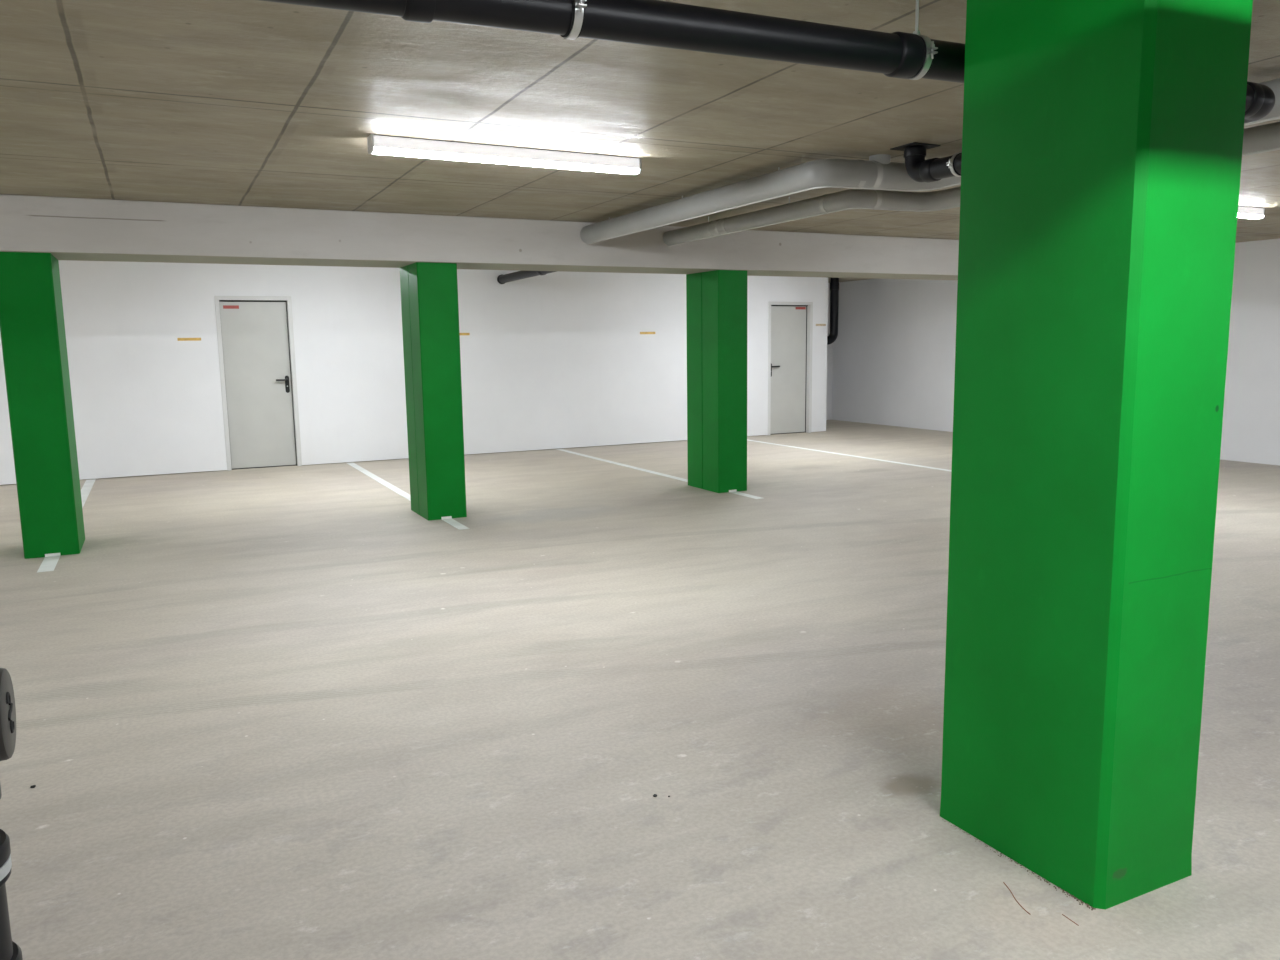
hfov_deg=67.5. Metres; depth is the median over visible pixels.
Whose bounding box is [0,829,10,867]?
socket
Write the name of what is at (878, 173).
insulated pipe
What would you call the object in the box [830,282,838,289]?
socket
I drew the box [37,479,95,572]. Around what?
parking line
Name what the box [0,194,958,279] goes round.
ceiling beam
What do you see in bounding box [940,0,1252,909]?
pillar
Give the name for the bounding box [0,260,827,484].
wall
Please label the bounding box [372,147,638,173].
diffuser
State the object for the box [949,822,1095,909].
debris
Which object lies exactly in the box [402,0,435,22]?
socket
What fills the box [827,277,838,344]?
pipe
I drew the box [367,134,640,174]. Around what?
strip light
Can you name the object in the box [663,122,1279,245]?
insulated pipe
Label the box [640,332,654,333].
wall label
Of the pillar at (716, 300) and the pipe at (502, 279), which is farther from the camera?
the pipe at (502, 279)
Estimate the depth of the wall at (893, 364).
15.88 m
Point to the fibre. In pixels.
(1003, 882)
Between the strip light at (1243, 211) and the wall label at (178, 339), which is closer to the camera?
the strip light at (1243, 211)
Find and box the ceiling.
[0,0,1279,282]
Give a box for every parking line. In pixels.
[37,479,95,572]
[347,462,469,529]
[556,449,761,498]
[747,439,950,471]
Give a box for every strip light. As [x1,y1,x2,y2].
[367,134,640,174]
[1237,206,1264,218]
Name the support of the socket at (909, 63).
attached to the drain pipe at (903, 55)
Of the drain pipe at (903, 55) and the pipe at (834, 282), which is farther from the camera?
the pipe at (834, 282)
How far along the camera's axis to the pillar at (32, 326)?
6.96 m
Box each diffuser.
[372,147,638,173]
[1237,213,1262,218]
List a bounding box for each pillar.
[0,252,84,558]
[400,262,466,520]
[686,270,746,492]
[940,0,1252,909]
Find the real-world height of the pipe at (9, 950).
2.589 m
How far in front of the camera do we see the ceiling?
4.48 m
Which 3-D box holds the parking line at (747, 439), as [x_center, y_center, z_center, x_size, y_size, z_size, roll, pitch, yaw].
[2.649,-0.356,12.897,0.090,0.002,5.270,-5,9,-26]
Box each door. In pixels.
[214,296,301,470]
[768,302,812,434]
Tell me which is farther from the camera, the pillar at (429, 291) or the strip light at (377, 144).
the pillar at (429, 291)
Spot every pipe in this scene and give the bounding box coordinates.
[0,668,22,959]
[259,0,1274,182]
[497,271,556,283]
[580,78,1279,244]
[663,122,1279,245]
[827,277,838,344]
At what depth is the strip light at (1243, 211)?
8.22 m
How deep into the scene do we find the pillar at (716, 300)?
9.63 m
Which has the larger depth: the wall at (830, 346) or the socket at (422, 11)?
the wall at (830, 346)
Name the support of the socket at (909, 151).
attached to the drain pipe at (903, 55)
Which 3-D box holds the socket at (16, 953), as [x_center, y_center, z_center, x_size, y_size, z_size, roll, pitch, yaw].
[-0.808,0.637,1.145,0.127,0.118,0.127,-5,9,-26]
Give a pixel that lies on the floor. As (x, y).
(296, 712)
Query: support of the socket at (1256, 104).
attached to the drain pipe at (903, 55)
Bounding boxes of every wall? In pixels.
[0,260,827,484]
[826,283,832,419]
[832,238,1279,465]
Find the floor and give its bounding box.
[0,420,1279,959]
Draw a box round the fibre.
[1003,882,1029,913]
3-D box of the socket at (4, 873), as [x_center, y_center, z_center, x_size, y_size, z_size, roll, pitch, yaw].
[-0.810,0.474,1.122,0.125,0.010,0.125,-5,9,-26]
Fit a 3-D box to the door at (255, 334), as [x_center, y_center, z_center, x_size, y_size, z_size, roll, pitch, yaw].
[-4.796,-1.219,12.067,0.887,2.149,0.148,-5,9,-26]
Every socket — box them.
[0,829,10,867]
[0,869,10,887]
[11,941,22,959]
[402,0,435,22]
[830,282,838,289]
[884,32,924,78]
[904,146,925,157]
[919,158,940,182]
[1245,81,1264,117]
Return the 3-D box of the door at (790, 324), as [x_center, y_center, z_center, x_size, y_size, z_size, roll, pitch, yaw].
[2.410,-1.817,15.627,0.864,2.134,0.148,-5,9,-26]
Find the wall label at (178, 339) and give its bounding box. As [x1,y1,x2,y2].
[177,338,200,340]
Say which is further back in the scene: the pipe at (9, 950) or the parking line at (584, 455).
the parking line at (584, 455)
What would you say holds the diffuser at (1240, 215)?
attached to the strip light at (1243, 211)
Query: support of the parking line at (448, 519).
on the floor

